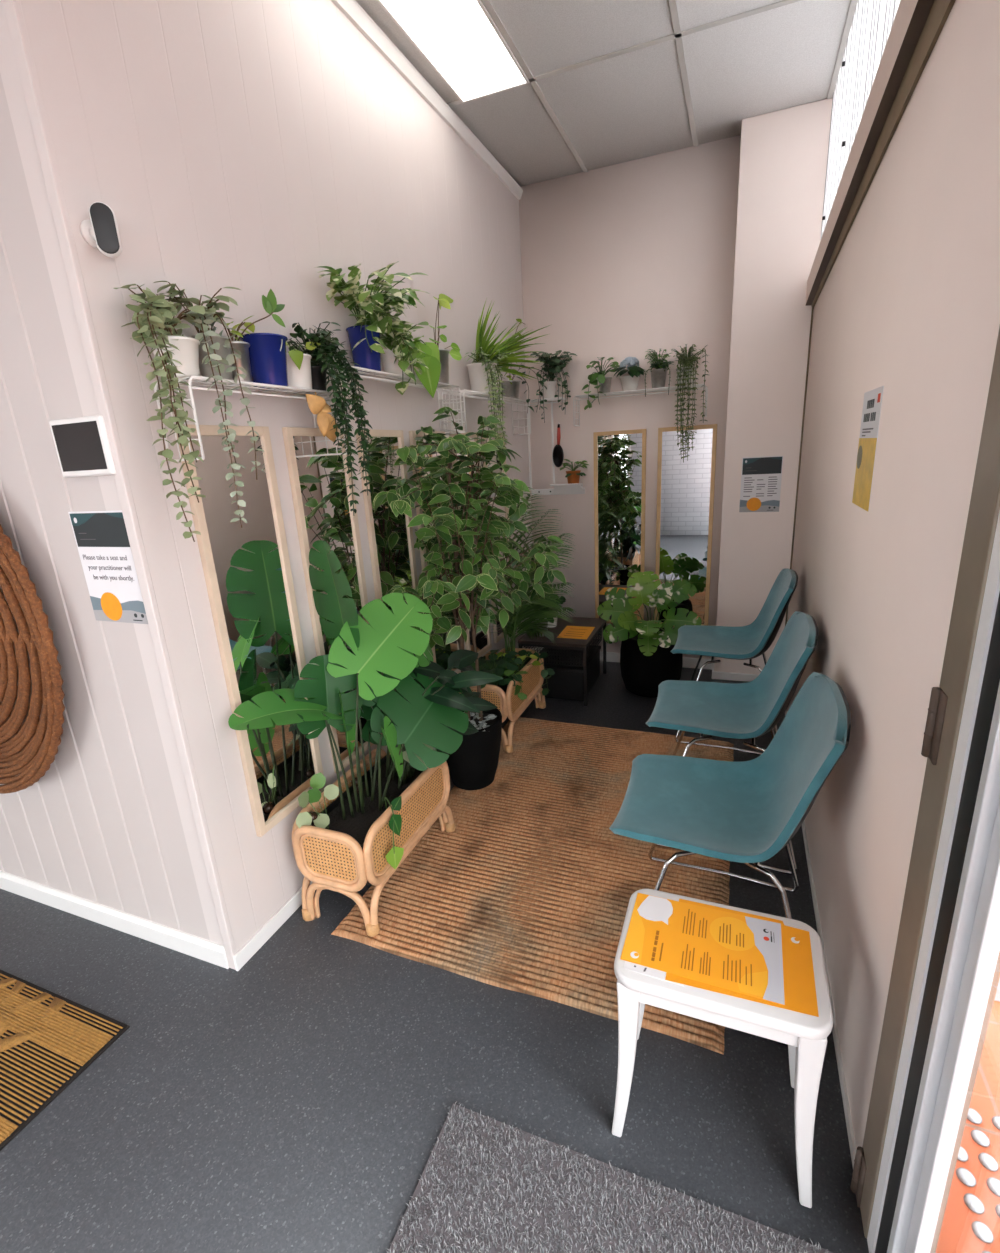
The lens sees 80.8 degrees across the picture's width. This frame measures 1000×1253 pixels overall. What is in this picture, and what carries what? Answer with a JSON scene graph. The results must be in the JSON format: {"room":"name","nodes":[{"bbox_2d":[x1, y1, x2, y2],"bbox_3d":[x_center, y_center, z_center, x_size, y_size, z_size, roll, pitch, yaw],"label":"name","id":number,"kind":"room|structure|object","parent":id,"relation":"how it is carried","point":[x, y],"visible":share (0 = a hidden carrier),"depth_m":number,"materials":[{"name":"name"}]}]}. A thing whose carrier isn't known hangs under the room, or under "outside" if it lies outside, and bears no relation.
{"room":"waiting room","nodes":[
{"label":"waiting room","id":0,"kind":"room"},
{"bbox_2d":[0,74,209,939],"bbox_3d":[-2.233,-0.484,1.955,2.764,2.972,0.100,3,18,22],"label":"wall","id":1,"kind":"structure","parent":0,"point":[102,825],"depth_m":1.63,"materials":[{"name":"paint"}]},
{"bbox_2d":[0,524,64,793],"bbox_3d":[-1.699,-0.006,1.779,1.117,1.116,0.088,3,18,22],"label":"woven wall hanging","id":2,"kind":"object","parent":1,"relation":"attached to","point":[25,756],"visible":1,"depth_m":1.66},
{"bbox_2d":[49,415,115,477],"bbox_3d":[-0.981,-0.424,1.388,0.182,0.132,0.024,3,18,22],"label":"tablet","id":3,"kind":"object","parent":1,"relation":"attached to","point":[82,446],"visible":1,"depth_m":1.37,"materials":[{"name":"white paint"}]},
{"bbox_2d":[68,510,147,623],"bbox_3d":[-0.986,-0.149,1.488,0.208,0.285,0.005,3,18,22],"label":"notice","id":4,"kind":"object","parent":1,"relation":"attached to","point":[101,537],"visible":1,"depth_m":1.49,"materials":[{"name":"white paper"}]},
{"bbox_2d":[0,870,228,968],"bbox_3d":[-2.140,0.924,2.300,2.836,0.070,0.017,3,18,22],"label":"baseboard","id":5,"kind":"structure","parent":1,"relation":"attached to","point":[206,950],"depth_m":1.94,"materials":[{"name":"white paint"}]},
{"bbox_2d":[0,0,535,951],"bbox_3d":[-0.388,-0.802,2.670,0.100,2.972,2.903,3,18,22],"label":"wall","id":6,"kind":"structure","parent":0,"point":[250,146],"depth_m":1.67,"materials":[{"name":"paint"}]},
{"bbox_2d":[80,202,121,257],"bbox_3d":[-0.844,-0.837,1.254,0.109,0.098,0.065,11,21,40],"label":"security camera","id":7,"kind":"object","parent":6,"relation":"attached to","point":[101,232],"visible":1,"depth_m":1.22,"materials":[{"name":"white paint"}]},
{"bbox_2d":[2,0,236,969],"bbox_3d":[-0.890,-0.389,1.367,0.031,2.972,0.016,3,18,22],"label":"trim","id":8,"kind":"structure","parent":6,"relation":"attached to","point":[14,15],"depth_m":1.34,"materials":[{"name":"paint"}]},
{"bbox_2d":[176,424,323,836],"bbox_3d":[-0.722,0.026,1.787,0.018,1.210,0.315,3,18,22],"label":"mirror","id":9,"kind":"object","parent":6,"relation":"attached to","point":[247,569],"visible":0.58,"depth_m":1.75,"materials":[{"name":"brown wood"}]},
{"bbox_2d":[154,375,346,461],"bbox_3d":[-0.671,-0.585,1.683,0.120,0.192,0.589,3,18,22],"label":"wire shelf","id":10,"kind":"object","parent":6,"relation":"attached to","point":[269,389],"visible":0.57,"depth_m":1.55,"materials":[{"name":"white metal"}]},
{"bbox_2d":[114,283,206,541],"bbox_3d":[-0.755,-0.511,1.401,0.146,0.589,0.300,-3,16,2],"label":"eucalyptus plant","id":11,"kind":"object","parent":10,"relation":"on","point":[176,355],"visible":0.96,"depth_m":1.31,"materials":[{"name":"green plant"}]},
{"bbox_2d":[154,281,264,527],"bbox_3d":[-0.710,-0.554,1.501,0.163,0.583,0.180,3,18,22],"label":"eucalyptus plant","id":12,"kind":"object","parent":10,"relation":"on","point":[216,359],"visible":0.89,"depth_m":1.46,"materials":[{"name":"green plant"}]},
{"bbox_2d":[222,289,285,385],"bbox_3d":[-0.667,-0.797,1.604,0.224,0.260,0.086,-16,21,-37],"label":"plant","id":13,"kind":"object","parent":10,"relation":"on","point":[270,305],"visible":0.75,"depth_m":1.58,"materials":[{"name":"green plant"}]},
{"bbox_2d":[240,333,287,388],"bbox_3d":[-0.660,-0.749,1.668,0.129,0.132,0.129,3,18,22],"label":"pot","id":14,"kind":"object","parent":10,"relation":"on","point":[267,351],"visible":0.8,"depth_m":1.63,"materials":[{"name":"ceramic"}]},
{"bbox_2d":[283,342,319,391],"bbox_3d":[-0.616,-0.781,1.753,0.121,0.139,0.157,0,17,10],"label":"plant","id":15,"kind":"object","parent":10,"relation":"on","point":[298,363],"visible":0.58,"depth_m":1.74,"materials":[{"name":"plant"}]},
{"bbox_2d":[305,366,327,393],"bbox_3d":[-0.589,-0.781,1.863,0.092,0.075,0.092,3,18,22],"label":"pot","id":16,"kind":"object","parent":10,"relation":"on","point":[318,379],"depth_m":1.84,"materials":[{"name":"black ceramic"}]},
{"bbox_2d":[305,392,337,441],"bbox_3d":[-0.538,-0.645,1.809,0.046,0.146,0.118,3,18,22],"label":"bow","id":17,"kind":"object","parent":10,"relation":"hanging from","point":[317,404],"visible":0.95,"depth_m":1.79,"materials":[{"name":"fabric"}]},
{"bbox_2d":[286,321,372,515],"bbox_3d":[-0.528,-0.654,1.885,0.202,0.588,0.217,0,17,13],"label":"trailing vine","id":18,"kind":"object","parent":10,"relation":"on","point":[327,346],"visible":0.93,"depth_m":1.85,"materials":[{"name":"green plant"}]},
{"bbox_2d":[282,427,383,772],"bbox_3d":[-0.579,-0.084,2.132,0.018,1.210,0.315,3,18,22],"label":"mirror","id":19,"kind":"object","parent":6,"relation":"attached to","point":[318,483],"visible":0.47,"depth_m":2.03,"materials":[{"name":"brown wood"}]},
{"bbox_2d":[233,650,536,970],"bbox_3d":[-0.258,0.600,3.055,0.010,0.055,2.917,3,18,22],"label":"baseboard","id":20,"kind":"structure","parent":6,"relation":"attached to","point":[279,918],"depth_m":1.88,"materials":[{"name":"white paint"}]},
{"bbox_2d":[356,429,424,678],"bbox_3d":[-0.435,-0.195,2.478,0.018,1.210,0.315,3,18,22],"label":"mirror","id":21,"kind":"object","parent":6,"relation":"attached to","point":[391,542],"visible":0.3,"depth_m":2.38,"materials":[{"name":"brown wood"}]},
{"bbox_2d":[325,366,462,431],"bbox_3d":[-0.394,-0.886,2.338,0.120,0.192,0.892,3,18,22],"label":"wire shelf","id":22,"kind":"object","parent":6,"relation":"attached to","point":[381,378],"visible":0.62,"depth_m":2.30,"materials":[{"name":"white metal"}]},
{"bbox_2d":[314,261,429,384],"bbox_3d":[-0.381,-1.052,2.058,0.329,0.358,0.485,3,18,22],"label":"pothos plant","id":23,"kind":"object","parent":22,"relation":"on","point":[371,308],"visible":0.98,"depth_m":2.04,"materials":[{"name":"green plant"}]},
{"bbox_2d":[380,311,428,394],"bbox_3d":[-0.351,-1.050,2.251,0.222,0.309,0.286,10,21,38],"label":"pothos plant","id":24,"kind":"object","parent":22,"relation":"on","point":[388,359],"visible":0.38,"depth_m":2.22,"materials":[{"name":"green plant"}]},
{"bbox_2d":[406,332,440,397],"bbox_3d":[-0.320,-1.053,2.382,0.160,0.249,0.246,-5,16,-5],"label":"philodendron","id":25,"kind":"object","parent":22,"relation":"on","point":[429,378],"visible":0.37,"depth_m":2.34,"materials":[{"name":"green plant"}]},
{"bbox_2d":[406,361,417,381],"bbox_3d":[-0.353,-1.049,2.413,0.092,0.075,0.092,3,18,22],"label":"pot","id":26,"kind":"object","parent":25,"relation":"on","point":[416,376],"depth_m":2.38,"materials":[{"name":"white ceramic"}]},
{"bbox_2d":[429,294,461,385],"bbox_3d":[-0.271,-1.252,2.553,0.148,0.376,0.214,3,18,22],"label":"plant","id":27,"kind":"object","parent":22,"relation":"on","point":[444,300],"visible":0.56,"depth_m":2.56,"materials":[{"name":"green plant"}]},
{"bbox_2d":[331,0,522,199],"bbox_3d":[-0.409,-2.182,2.239,0.028,0.050,2.903,3,18,22],"label":"trim","id":28,"kind":"structure","parent":6,"relation":"attached to","point":[351,9],"depth_m":2.42,"materials":[{"name":"white paint"}]},
{"bbox_2d":[409,431,460,673],"bbox_3d":[-0.292,-0.305,2.824,0.018,1.210,0.315,3,18,22],"label":"mirror","id":29,"kind":"object","parent":6,"relation":"attached to","point":[441,654],"visible":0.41,"depth_m":2.81,"materials":[{"name":"brown wood"}]},
{"bbox_2d":[449,432,491,657],"bbox_3d":[-0.148,-0.415,3.169,0.018,1.210,0.315,3,18,22],"label":"mirror","id":30,"kind":"object","parent":6,"relation":"attached to","point":[483,642],"visible":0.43,"depth_m":3.29,"materials":[{"name":"brown wood"}]},
{"bbox_2d":[442,389,530,434],"bbox_3d":[-0.043,-1.145,3.185,0.120,0.192,0.947,3,18,22],"label":"wire shelf","id":31,"kind":"object","parent":6,"relation":"attached to","point":[470,394],"visible":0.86,"depth_m":2.97,"materials":[{"name":"white metal"}]},
{"bbox_2d":[464,298,549,463],"bbox_3d":[0.040,-1.250,3.070,0.262,0.771,0.609,9,20,36],"label":"fern","id":32,"kind":"object","parent":31,"relation":"on","point":[489,359],"visible":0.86,"depth_m":2.93,"materials":[{"name":"green plant"}]},
{"bbox_2d":[466,362,496,392],"bbox_3d":[-0.089,-1.256,2.983,0.156,0.140,0.156,3,18,22],"label":"pot","id":33,"kind":"object","parent":32,"relation":"on","point":[477,377],"depth_m":2.92,"materials":[{"name":"white ceramic"}]},
{"bbox_2d":[501,380,520,398],"bbox_3d":[0.063,-1.369,3.409,0.120,0.100,0.120,3,18,22],"label":"pot","id":34,"kind":"object","parent":31,"relation":"on","point":[512,387],"depth_m":3.37,"materials":[{"name":"ceramic"}]},
{"bbox_2d":[501,319,543,412],"bbox_3d":[0.094,-1.510,3.382,0.169,0.540,0.438,8,20,33],"label":"creeper","id":35,"kind":"object","parent":31,"relation":"on","point":[512,387],"visible":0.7,"depth_m":3.38,"materials":[{"name":"plant"}]},
{"bbox_2d":[482,433,510,642],"bbox_3d":[-0.005,-0.525,3.515,0.018,1.210,0.315,3,18,22],"label":"mirror","id":36,"kind":"object","parent":6,"relation":"attached to","point":[497,636],"visible":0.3,"depth_m":3.52,"materials":[{"name":"brown wood"}]},
{"bbox_2d":[0,661,868,1252],"bbox_3d":[-1.369,1.074,1.870,4.600,0.060,6.301,3,18,22],"label":"floor","id":37,"kind":"structure","parent":0,"point":[296,1099],"depth_m":1.40,"materials":[{"name":"grey carpet"}]},
{"bbox_2d":[0,970,129,1150],"bbox_3d":[-1.755,1.172,1.488,1.274,0.010,0.806,3,18,22],"label":"door mat","id":38,"kind":"object","parent":37,"relation":"on","point":[48,1039],"visible":1,"depth_m":1.56,"materials":[{"name":"carpet"}]},
{"bbox_2d":[291,744,455,936],"bbox_3d":[-0.429,0.722,2.114,0.298,0.372,0.597,3,18,22],"label":"planter","id":39,"kind":"object","parent":37,"relation":"on","point":[345,857],"visible":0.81,"depth_m":1.92,"materials":[{"name":"wicker"}]},
{"bbox_2d":[228,540,468,819],"bbox_3d":[-0.489,0.180,1.927,0.810,0.926,0.365,-16,21,-37],"label":"plant","id":40,"kind":"object","parent":39,"relation":"on","point":[380,654],"visible":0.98,"depth_m":1.91,"materials":[{"name":"green plant"}]},
{"bbox_2d":[296,772,403,868],"bbox_3d":[-0.475,0.630,1.907,0.324,0.294,0.138,-2,16,4],"label":"pothos plant","id":41,"kind":"object","parent":39,"relation":"in","point":[394,856],"visible":0.94,"depth_m":1.89,"materials":[{"name":"green plant"}]},
{"bbox_2d":[386,650,503,784],"bbox_3d":[-0.181,0.308,2.231,0.440,0.472,0.404,3,18,22],"label":"calathea","id":42,"kind":"object","parent":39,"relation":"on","point":[462,660],"visible":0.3,"depth_m":2.13,"materials":[{"name":"green plant"}]},
{"bbox_2d":[470,648,545,752],"bbox_3d":[0.016,0.377,3.198,0.304,0.372,0.594,3,18,22],"label":"planter","id":43,"kind":"object","parent":37,"relation":"on","point":[510,705],"visible":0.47,"depth_m":3.00,"materials":[{"name":"wicker"}]},
{"bbox_2d":[471,649,554,699],"bbox_3d":[0.102,0.286,3.098,0.574,0.344,0.333,-13,19,-30],"label":"pothos plant","id":44,"kind":"object","parent":43,"relation":"in","point":[506,665],"visible":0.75,"depth_m":2.98,"materials":[{"name":"green plant"}]},
{"bbox_2d":[459,489,576,658],"bbox_3d":[0.171,-0.256,3.225,0.568,0.953,0.998,3,18,22],"label":"palm","id":45,"kind":"object","parent":43,"relation":"on","point":[522,612],"visible":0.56,"depth_m":3.17,"materials":[{"name":"green plant"}]},
{"bbox_2d":[331,717,733,1054],"bbox_3d":[0.308,0.779,2.401,1.186,0.018,1.667,3,18,22],"label":"jute rug","id":46,"kind":"object","parent":37,"relation":"on","point":[531,889],"visible":0.65,"depth_m":2.06,"materials":[{"name":"brown wicker"}]},
{"bbox_2d":[372,407,565,789],"bbox_3d":[-0.073,-0.119,2.596,0.531,1.638,1.086,5,19,27],"label":"potted plant","id":47,"kind":"object","parent":46,"relation":"on","point":[468,537],"visible":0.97,"depth_m":2.43,"materials":[{"name":"plant"}]},
{"bbox_2d":[469,712,496,730],"bbox_3d":[-0.138,0.424,2.602,0.241,0.050,0.251,3,18,22],"label":"fittonia","id":48,"kind":"object","parent":47,"relation":"on","point":[483,723],"visible":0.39,"depth_m":2.60,"materials":[{"name":"grey plant"}]},
{"bbox_2d":[518,616,605,705],"bbox_3d":[0.412,0.194,3.723,0.417,0.380,0.560,3,18,22],"label":"side table","id":49,"kind":"object","parent":37,"relation":"on","point":[576,645],"visible":0.78,"depth_m":3.50,"materials":[{"name":"black wood"}]},
{"bbox_2d":[557,626,594,638],"bbox_3d":[0.468,0.031,3.588,0.188,0.001,0.255,3,18,22],"label":"flyer","id":50,"kind":"object","parent":49,"relation":"on","point":[574,632],"visible":1,"depth_m":3.58,"materials":[{"name":"orange paper"}]},
{"bbox_2d":[536,645,600,700],"bbox_3d":[0.418,0.277,3.752,0.361,0.205,0.466,3,18,22],"label":"storage box","id":51,"kind":"object","parent":37,"relation":"on","point":[567,683],"visible":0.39,"depth_m":3.56,"materials":[{"name":"black plastic"}]},
{"bbox_2d":[386,1103,833,1252],"bbox_3d":[0.102,1.243,0.868,0.791,0.017,0.821,3,18,22],"label":"door mat","id":52,"kind":"object","parent":37,"relation":"on","point":[486,1184],"visible":1,"depth_m":1.17,"materials":[{"name":"grey"}]},
{"bbox_2d":[597,571,701,696],"bbox_3d":[0.886,0.042,3.505,0.596,0.741,0.483,3,18,22],"label":"potted plant","id":53,"kind":"object","parent":37,"relation":"on","point":[646,658],"visible":0.98,"depth_m":3.44,"materials":[{"name":"plant"}]},
{"bbox_2d":[612,889,832,1207],"bbox_3d":[0.463,0.877,1.273,0.394,0.450,0.272,3,18,22],"label":"stool","id":54,"kind":"object","parent":37,"relation":"on","point":[805,1035],"visible":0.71,"depth_m":1.12,"materials":[{"name":"white paint"}]},
{"bbox_2d":[624,961,683,985],"bbox_3d":[0.330,0.664,1.223,0.116,0.001,0.165,3,18,22],"label":"flyer","id":55,"kind":"object","parent":54,"relation":"on","point":[655,973],"visible":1,"depth_m":1.17,"materials":[{"name":"white paper"}]},
{"bbox_2d":[665,899,818,1016],"bbox_3d":[0.489,0.661,1.197,0.269,0.001,0.230,3,18,22],"label":"flyer","id":56,"kind":"object","parent":54,"relation":"on","point":[799,980],"visible":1,"depth_m":1.14,"materials":[{"name":"orange paper"}]},
{"bbox_2d":[620,893,784,1004],"bbox_3d":[0.422,0.656,1.224,0.307,0.001,0.207,3,18,22],"label":"flyer","id":57,"kind":"object","parent":56,"relation":"on","point":[739,953],"visible":1,"depth_m":1.21,"materials":[{"name":"orange paper"}]},
{"bbox_2d":[621,902,644,962],"bbox_3d":[0.296,0.652,1.264,0.039,0.001,0.170,3,18,22],"label":"flyer","id":58,"kind":"object","parent":57,"relation":"on","point":[633,951],"depth_m":1.24,"materials":[{"name":"paper"}]},
{"bbox_2d":[681,909,751,985],"bbox_3d":[0.447,0.657,1.216,0.135,0.001,0.167,3,18,22],"label":"print","id":59,"kind":"object","parent":57,"relation":"on","point":[716,946],"depth_m":1.21},
{"bbox_2d":[710,917,754,950],"bbox_3d":[0.492,0.647,1.242,0.092,0.001,0.092,3,18,22],"label":"print","id":60,"kind":"object","parent":57,"relation":"on","point":[726,933],"depth_m":1.24,"materials":[{"name":"paper"}]},
{"bbox_2d":[609,672,850,1045],"bbox_3d":[0.622,0.550,1.667,0.551,0.831,0.588,3,18,22],"label":"chair","id":61,"kind":"object","parent":37,"relation":"on","point":[746,812],"visible":0.88,"depth_m":1.62,"materials":[{"name":"teal plastic"}]},
{"bbox_2d":[646,611,817,874],"bbox_3d":[0.866,0.362,2.256,0.551,0.831,0.588,3,18,22],"label":"chair","id":62,"kind":"object","parent":37,"relation":"on","point":[751,709],"visible":0.91,"depth_m":2.22,"materials":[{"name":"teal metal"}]},
{"bbox_2d":[670,568,797,754],"bbox_3d":[1.173,0.126,2.996,0.551,0.831,0.588,3,18,22],"label":"chair","id":63,"kind":"object","parent":37,"relation":"on","point":[750,641],"visible":0.89,"depth_m":2.96,"materials":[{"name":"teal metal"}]},
{"bbox_2d":[446,708,501,789],"bbox_3d":[-0.131,0.552,2.666,0.298,0.320,0.298,3,18,22],"label":"pot","id":64,"kind":"object","parent":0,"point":[473,766],"depth_m":2.57,"materials":[{"name":"black plastic"}]},
{"bbox_2d":[356,0,857,186],"bbox_3d":[-1.575,-1.817,0.977,4.560,0.060,6.401,3,18,22],"label":"ceiling","id":65,"kind":"structure","parent":0,"point":[630,106],"depth_m":2.53,"materials":[{"name":"tile"}]},
{"bbox_2d":[376,0,529,103],"bbox_3d":[-0.240,-2.171,2.042,0.316,0.012,1.198,3,18,22],"label":"recessed light","id":66,"kind":"object","parent":65,"relation":"in","point":[460,40],"visible":1,"depth_m":2.25,"materials":[{"name":"white paint"}]},
{"bbox_2d":[447,0,857,172],"bbox_3d":[-1.601,-1.788,0.997,4.500,0.007,6.201,3,18,22],"label":"grid","id":67,"kind":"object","parent":65,"relation":"attached to","point":[677,35],"depth_m":2.37,"materials":[{"name":"white metal"}]},
{"bbox_2d":[519,135,740,658],"bbox_3d":[0.749,-1.192,3.768,1.360,2.972,0.100,3,18,22],"label":"wall","id":68,"kind":"structure","parent":0,"point":[620,261],"depth_m":3.49,"materials":[{"name":"paint"}]},
{"bbox_2d":[527,397,567,404],"bbox_3d":[0.298,-1.436,3.747,0.262,0.031,0.127,3,18,22],"label":"wire shelf","id":69,"kind":"object","parent":68,"relation":"attached to","point":[556,398],"visible":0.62,"depth_m":3.71,"materials":[{"name":"white metal"}]},
{"bbox_2d":[529,350,576,422],"bbox_3d":[0.316,-1.502,3.668,0.326,0.431,0.194,3,18,22],"label":"leaf plant","id":70,"kind":"object","parent":69,"relation":"on","point":[548,388],"visible":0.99,"depth_m":3.63,"materials":[{"name":"green plant"}]},
{"bbox_2d":[531,483,584,494],"bbox_3d":[0.368,-0.911,3.893,0.371,0.075,0.119,3,18,22],"label":"wall ledge","id":71,"kind":"object","parent":68,"relation":"attached to","point":[576,488],"visible":0.9,"depth_m":3.91,"materials":[{"name":"white paint"}]},
{"bbox_2d":[550,483,584,493],"bbox_3d":[0.443,-0.907,3.857,0.206,0.070,0.109,3,18,22],"label":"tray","id":72,"kind":"object","parent":71,"relation":"on","point":[576,488],"depth_m":3.89,"materials":[{"name":"white paint"}]},
{"bbox_2d":[560,459,588,483],"bbox_3d":[0.475,-0.999,3.776,0.177,0.157,0.164,3,18,22],"label":"succulent","id":73,"kind":"object","parent":71,"relation":"on","point":[573,476],"visible":0.98,"depth_m":3.79,"materials":[{"name":"green plant"}]},
{"bbox_2d":[553,422,563,466],"bbox_3d":[0.381,-1.190,3.844,0.072,0.280,0.038,3,18,22],"label":"frying pan","id":74,"kind":"object","parent":68,"relation":"hanging from","point":[558,455],"visible":0.99,"depth_m":3.84,"materials":[{"name":"black plastic"}]},
{"bbox_2d":[593,429,646,623],"bbox_3d":[0.785,-0.627,3.866,0.330,1.263,0.018,3,18,22],"label":"mirror","id":75,"kind":"object","parent":68,"relation":"attached to","point":[619,456],"visible":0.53,"depth_m":3.82,"materials":[{"name":"brown mirror"}]},
{"bbox_2d":[573,384,707,425],"bbox_3d":[0.838,-1.333,3.550,0.777,0.177,0.137,3,18,22],"label":"wire shelf","id":76,"kind":"object","parent":68,"relation":"attached to","point":[694,385],"visible":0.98,"depth_m":3.51,"materials":[{"name":"white metal"}]},
{"bbox_2d":[582,357,619,409],"bbox_3d":[0.612,-1.474,3.565,0.233,0.293,0.152,-8,17,-16],"label":"peperomia","id":77,"kind":"object","parent":76,"relation":"on","point":[604,386],"visible":0.96,"depth_m":3.55,"materials":[{"name":"plant"}]},
{"bbox_2d":[613,357,645,390],"bbox_3d":[0.768,-1.509,3.509,0.168,0.192,0.190,12,23,43],"label":"hydrangea","id":78,"kind":"object","parent":76,"relation":"on","point":[629,382],"visible":0.98,"depth_m":3.48,"materials":[{"name":"white ceramic"}]},
{"bbox_2d":[619,375,638,390],"bbox_3d":[0.780,-1.461,3.534,0.124,0.085,0.124,3,18,22],"label":"pot","id":79,"kind":"object","parent":78,"relation":"on","point":[628,383],"depth_m":3.50,"materials":[{"name":"white ceramic"}]},
{"bbox_2d":[643,349,673,396],"bbox_3d":[0.930,-1.493,3.444,0.179,0.268,0.137,3,18,22],"label":"herb","id":80,"kind":"object","parent":76,"relation":"on","point":[658,375],"visible":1,"depth_m":3.43,"materials":[{"name":"plant"}]},
{"bbox_2d":[650,369,666,389],"bbox_3d":[0.936,-1.462,3.470,0.102,0.105,0.102,3,18,22],"label":"pot","id":81,"kind":"object","parent":80,"relation":"on","point":[658,376],"depth_m":3.44,"materials":[{"name":"ceramic"}]},
{"bbox_2d":[671,344,708,462],"bbox_3d":[1.098,-1.292,3.420,0.225,0.640,0.181,3,18,22],"label":"plant","id":82,"kind":"object","parent":76,"relation":"on","point":[686,374],"visible":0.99,"depth_m":3.37,"materials":[{"name":"green plant"}]},
{"bbox_2d":[536,647,758,681],"bbox_3d":[0.997,0.250,3.968,1.632,0.070,0.179,3,18,22],"label":"baseboard","id":83,"kind":"structure","parent":68,"relation":"attached to","point":[610,656],"depth_m":3.90,"materials":[{"name":"white paint"}]},
{"bbox_2d":[655,424,716,626],"bbox_3d":[1.163,-0.605,3.716,0.340,1.263,0.018,3,18,22],"label":"mirror","id":84,"kind":"object","parent":68,"relation":"attached to","point":[685,491],"visible":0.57,"depth_m":3.68,"materials":[{"name":"brown mirror"}]},
{"bbox_2d":[714,98,832,674],"bbox_3d":[1.561,-1.119,3.361,0.496,2.972,0.267,3,18,22],"label":"wall","id":85,"kind":"structure","parent":68,"relation":"attached to","point":[784,153],"depth_m":3.12,"materials":[{"name":"paint"}]},
{"bbox_2d":[739,456,782,511],"bbox_3d":[1.482,-0.809,3.342,0.210,0.306,0.005,3,18,22],"label":"notice","id":86,"kind":"object","parent":85,"relation":"attached to","point":[761,477],"visible":1,"depth_m":3.34,"materials":[{"name":"white paper"}]},
{"bbox_2d":[743,477,776,496],"bbox_3d":[1.482,-0.798,3.343,0.176,0.107,0.001,3,18,22],"label":"print","id":87,"kind":"object","parent":86,"relation":"on","point":[752,486],"depth_m":3.35,"materials":[{"name":"grey paper"}]},
{"bbox_2d":[620,627,682,696],"bbox_3d":[0.926,0.211,3.605,0.372,0.356,0.372,3,18,22],"label":"pot","id":88,"kind":"object","parent":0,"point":[642,675],"depth_m":3.46,"materials":[{"name":"black plastic"}]},
{"bbox_2d":[787,0,999,1148],"bbox_3d":[0.578,-0.234,0.552,0.061,2.972,5.934,3,18,22],"label":"wall","id":89,"kind":"structure","parent":0,"point":[908,305],"depth_m":1.21,"materials":[{"name":"paint"}]},
{"bbox_2d":[785,308,813,625],"bbox_3d":[1.663,-0.669,3.305,0.008,2.030,0.010,3,18,22],"label":"trim","id":90,"kind":"structure","parent":89,"relation":"attached to","point":[812,308],"depth_m":3.20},
{"bbox_2d":[785,709,855,1166],"bbox_3d":[1.220,0.723,2.389,0.006,0.030,2.722,3,18,22],"label":"baseboard","id":91,"kind":"structure","parent":89,"relation":"attached to","point":[849,1125],"depth_m":1.45,"materials":[{"name":"grey paint"}]},
{"bbox_2d":[852,386,883,511],"bbox_3d":[0.947,-0.457,1.517,0.004,0.290,0.242,3,18,22],"label":"poster","id":92,"kind":"object","parent":89,"relation":"attached to","point":[872,403],"visible":1,"depth_m":1.50,"materials":[{"name":"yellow paper"}]},
{"bbox_2d":[852,438,876,510],"bbox_3d":[0.948,-0.402,1.534,0.001,0.174,0.242,3,18,22],"label":"photo","id":93,"kind":"object","parent":92,"relation":"attached to","point":[867,447],"depth_m":1.52},
{"bbox_2d":[805,0,934,305],"bbox_3d":[0.520,-1.029,0.322,0.103,0.463,5.934,3,18,22],"label":"trim","id":94,"kind":"structure","parent":89,"relation":"attached to","point":[911,16],"depth_m":1.50,"materials":[{"name":"brown wood"}]},
{"bbox_2d":[811,0,955,307],"bbox_3d":[1.099,-1.332,1.785,0.014,0.168,2.724,3,18,22],"label":"trim","id":95,"kind":"structure","parent":89,"relation":"attached to","point":[940,10],"depth_m":1.33,"materials":[{"name":"brown wood"}]},
{"bbox_2d":[850,326,999,1252],"bbox_3d":[0.465,0.274,0.290,0.120,2.160,1.300,3,18,22],"label":"door","id":96,"kind":"structure","parent":89,"relation":"in","point":[945,975],"depth_m":0.84,"materials":[{"name":"metal"}]},
{"label":"outside","id":97,"kind":"structure","parent":0,"visible":0},
{"bbox_2d":[935,1000,999,1252],"bbox_3d":[0.663,2.145,-2.088,2.200,0.096,7.575,3,18,22],"label":"floor","id":98,"kind":"structure","parent":97,"point":[957,1235],"depth_m":1.20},
{"bbox_2d":[956,1167,975,1186],"bbox_3d":[0.942,1.110,1.188,0.033,0.006,0.033,3,18,22],"label":"stud","id":99,"kind":"object","parent":98,"relation":"on","point":[965,1176],"visible":1,"depth_m":1.19,"materials":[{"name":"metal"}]},
{"bbox_2d":[963,1193,984,1213],"bbox_3d":[0.925,1.123,1.147,0.033,0.006,0.033,3,18,22],"label":"stud","id":100,"kind":"object","parent":98,"relation":"on","point":[972,1202],"visible":1,"depth_m":1.14,"materials":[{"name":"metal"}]},
{"bbox_2d":[970,1129,989,1146],"bbox_3d":[1.023,1.087,1.251,0.033,0.006,0.033,3,18,22],"label":"stud","id":101,"kind":"object","parent":98,"relation":"on","point":[978,1136],"visible":1,"depth_m":1.25,"materials":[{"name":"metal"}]},
{"bbox_2d":[971,1221,993,1243],"bbox_3d":[0.908,1.136,1.105,0.033,0.006,0.033,3,18,22],"label":"stud","id":102,"kind":"object","parent":98,"relation":"on","point":[980,1229],"visible":1,"depth_m":1.10,"materials":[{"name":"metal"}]},
{"bbox_2d":[978,1152,998,1170],"bbox_3d":[1.006,1.100,1.210,0.033,0.006,0.033,3,18,22],"label":"stud","id":103,"kind":"object","parent":98,"relation":"on","point":[985,1159],"visible":1,"depth_m":1.21,"materials":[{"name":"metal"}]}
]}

